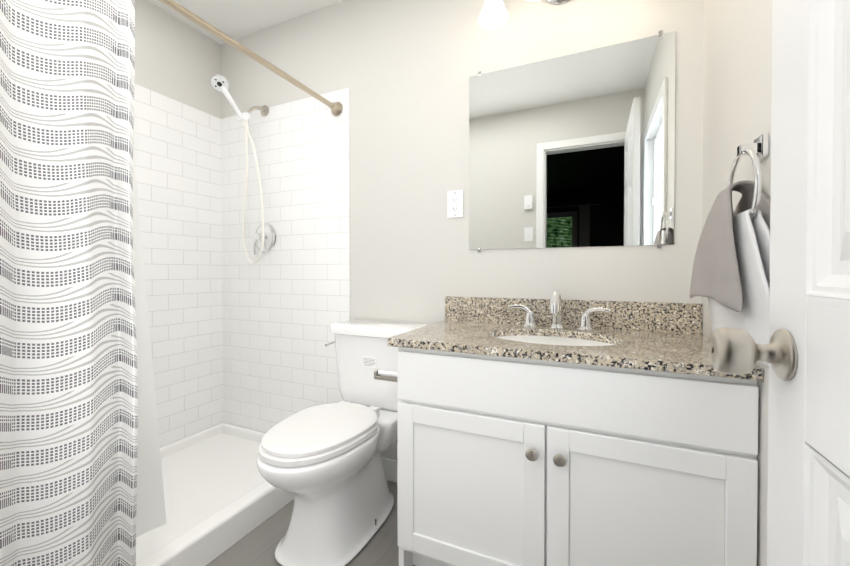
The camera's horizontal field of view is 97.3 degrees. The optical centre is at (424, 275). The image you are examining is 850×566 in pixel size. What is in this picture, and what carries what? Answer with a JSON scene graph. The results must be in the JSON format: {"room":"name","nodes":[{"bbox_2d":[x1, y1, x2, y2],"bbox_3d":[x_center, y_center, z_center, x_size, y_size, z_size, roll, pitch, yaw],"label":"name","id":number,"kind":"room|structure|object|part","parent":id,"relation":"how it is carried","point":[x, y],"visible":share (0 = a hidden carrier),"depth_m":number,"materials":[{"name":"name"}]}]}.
{"room":"bathroom","nodes":[
{"label":"bathroom","id":0,"kind":"room"},
{"bbox_2d":[135,0,220,118],"bbox_3d":[-1.663,-0.202,1.497,0.100,2.400,1.800,0,1,24],"label":"wall","id":1,"kind":"structure","parent":0,"point":[176,59],"depth_m":2.04,"materials":[{"name":"white paint"}]},
{"bbox_2d":[133,83,222,446],"bbox_3d":[-1.595,-0.015,1.518,0.008,1.867,1.692,0,1,24],"label":"wall tile","id":2,"kind":"structure","parent":1,"relation":"attached to","point":[177,150],"depth_m":2.06,"materials":[{"name":"white tile"}]},
{"bbox_2d":[148,0,342,44],"bbox_3d":[-0.491,-1.446,1.010,2.625,0.100,1.900,0,1,24],"label":"ceiling","id":3,"kind":"structure","parent":0,"point":[234,19],"depth_m":2.00,"materials":[{"name":"white paint"}]},
{"bbox_2d":[206,480,414,565],"bbox_3d":[-0.491,1.054,1.037,2.625,0.100,1.900,0,1,24],"label":"floor","id":4,"kind":"structure","parent":0,"point":[257,546],"depth_m":1.39,"materials":[{"name":"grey wood"}]},
{"bbox_2d":[136,423,293,565],"bbox_3d":[-1.199,0.958,1.355,0.856,0.145,1.683,0,1,24],"label":"shower pan","id":5,"kind":"object","parent":4,"relation":"on","point":[221,495],"visible":0.31,"depth_m":1.58,"materials":[{"name":"white plastic"}]},
{"bbox_2d":[256,319,426,565],"bbox_3d":[-0.313,0.609,1.479,0.440,0.780,0.716,0,1,24],"label":"toilet","id":6,"kind":"object","parent":4,"relation":"on","point":[323,464],"visible":0.9,"depth_m":1.36,"materials":[{"name":"white ceramic"}]},
{"bbox_3d":[-0.380,0.569,1.395,0.350,0.044,0.491,0,1,24],"label":"seat","id":7,"kind":"part","parent":6,"relation":"part of","materials":[{"name":"white plastic"}]},
{"bbox_3d":[-0.204,0.424,1.710,0.405,0.326,0.196,0,1,24],"label":"tank","id":8,"kind":"part","parent":6,"relation":"part of","materials":[{"name":"white ceramic"}]},
{"bbox_3d":[-0.208,0.239,1.700,0.433,0.045,0.218,0,1,24],"label":"tank lid","id":9,"kind":"part","parent":6,"relation":"part of","materials":[{"name":"white ceramic"}]},
{"bbox_2d":[374,288,763,565],"bbox_3d":[0.370,0.523,1.274,1.050,0.956,0.546,0,1,24],"label":"bathroom vanity","id":10,"kind":"object","parent":4,"relation":"on","point":[555,429],"visible":1,"depth_m":1.03,"materials":[{"name":"white paint"}]},
{"bbox_2d":[508,288,610,330],"bbox_3d":[0.482,0.122,1.379,0.368,0.156,0.166,0,1,24],"label":"faucet","id":11,"kind":"object","parent":10,"relation":"on","point":[529,324],"depth_m":1.40,"materials":[{"name":"silver metal"}]},
{"bbox_2d":[221,0,703,459],"bbox_3d":[-0.121,-0.205,1.844,2.625,2.400,0.100,0,1,24],"label":"wall","id":12,"kind":"structure","parent":0,"point":[403,70],"depth_m":1.70,"materials":[{"name":"white paint"}]},
{"bbox_2d":[221,88,349,432],"bbox_3d":[-0.816,-0.022,2.100,0.950,1.867,0.008,0,1,24],"label":"wall tile","id":13,"kind":"structure","parent":12,"relation":"attached to","point":[285,301],"depth_m":2.08,"materials":[{"name":"white tile"}]},
{"bbox_2d":[210,74,268,263],"bbox_3d":[-0.974,-0.539,1.993,0.160,0.943,0.305,0,1,24],"label":"shower head","id":14,"kind":"object","parent":13,"relation":"attached to","point":[219,83],"visible":1,"depth_m":2.01},
{"bbox_3d":[-0.937,-0.917,2.069,0.064,0.105,0.129,0,1,24],"label":"arm","id":15,"kind":"part","parent":14,"relation":"part of"},
{"bbox_2d":[253,223,275,254],"bbox_3d":[-0.924,-0.209,2.102,0.164,0.182,0.071,0,1,24],"label":"shower valve","id":16,"kind":"object","parent":13,"relation":"attached to","point":[269,237],"visible":0.92,"depth_m":2.10,"materials":[{"name":"silver metal"}]},
{"bbox_2d":[382,457,396,482],"bbox_3d":[-0.133,0.943,1.800,0.536,0.105,0.012,0,1,24],"label":"baseboard","id":17,"kind":"structure","parent":12,"relation":"attached to","point":[390,467],"depth_m":1.80,"materials":[{"name":"white paint"}]},
{"bbox_2d":[447,190,462,217],"bbox_3d":[0.134,-0.320,1.667,0.074,0.120,0.009,0,1,24],"label":"outlet","id":18,"kind":"object","parent":12,"relation":"attached to","point":[454,204],"visible":1,"depth_m":1.67,"materials":[{"name":"white plastic"}]},
{"bbox_2d":[478,0,507,28],"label":"sconce","id":19,"kind":"object","parent":12,"relation":"attached to","point":[493,14],"depth_m":1.48,"materials":[{"name":"white glass"}]},
{"bbox_2d":[545,0,569,3],"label":"sconce","id":20,"kind":"object","parent":12,"relation":"attached to","point":[549,1],"depth_m":1.48,"materials":[{"name":"silver metal"}]},
{"bbox_2d":[469,30,675,251],"bbox_3d":[0.540,-0.490,1.482,0.758,0.778,0.008,0,1,24],"label":"mirror","id":21,"kind":"object","parent":12,"relation":"attached to","point":[575,150],"visible":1,"depth_m":1.46,"materials":[{"name":"clear glass"}]},
{"bbox_2d":[701,0,772,565],"bbox_3d":[0.639,-0.190,0.459,0.100,2.400,1.800,0,1,24],"label":"wall","id":22,"kind":"structure","parent":0,"point":[737,77],"depth_m":0.97,"materials":[{"name":"white paint"}]},
{"bbox_2d":[690,133,769,367],"bbox_3d":[0.729,-0.069,0.893,0.090,0.480,0.501,0,1,24],"label":"towel ring","id":23,"kind":"object","parent":22,"relation":"attached to","point":[730,279],"visible":0.88,"depth_m":0.80,"materials":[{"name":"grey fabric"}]},
{"bbox_2d":[690,180,769,311],"bbox_3d":[0.743,-0.070,0.924,0.092,0.290,0.451,0,1,24],"label":"towel","id":24,"kind":"object","parent":23,"relation":"hanging from","point":[731,250],"depth_m":0.80,"materials":[{"name":"grey fabric"}]},
{"bbox_3d":[0.728,-0.284,0.835,0.046,0.048,0.048,0,1,24],"label":"post","id":25,"kind":"part","parent":23,"relation":"part of","materials":[{"name":"silver metal"}]},
{"bbox_2d":[767,0,849,565],"bbox_3d":[0.318,-0.013,0.151,0.035,2.028,0.730,0,1,24],"label":"door","id":26,"kind":"structure","parent":22,"relation":"in","point":[808,508],"depth_m":0.40,"materials":[{"name":"white paint"}]},
{"bbox_2d":[709,327,797,380],"bbox_3d":[0.448,0.094,0.441,0.181,0.062,0.062,0,1,24],"label":"door knob","id":27,"kind":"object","parent":26,"relation":"attached to","point":[738,351],"depth_m":0.45,"materials":[{"name":"silver metal"}]},
{"bbox_3d":[-0.861,-0.187,0.203,2.425,2.400,0.100,0,1,24],"label":"wall","id":28,"kind":"structure","parent":0,"visible":0},
{"bbox_3d":[-1.508,-0.005,0.556,0.942,1.867,0.008,0,1,24],"label":"wall tile","id":29,"kind":"structure","parent":28,"relation":"attached to","visible":0},
{"bbox_2d":[158,0,342,115],"bbox_3d":[-0.796,-0.848,1.154,0.072,0.072,1.683,0,1,24],"label":"shower rod","id":30,"kind":"object","parent":29,"relation":"attached to","point":[336,108],"visible":1,"depth_m":1.41,"materials":[{"name":"beige"}]},
{"bbox_2d":[0,0,166,565],"bbox_3d":[-0.981,0.048,0.825,0.244,1.827,0.900,0,1,24],"label":"curtain","id":31,"kind":"object","parent":30,"relation":"hanging from","point":[81,480],"visible":1,"depth_m":0.90,"materials":[{"name":"fabric"}]}
]}

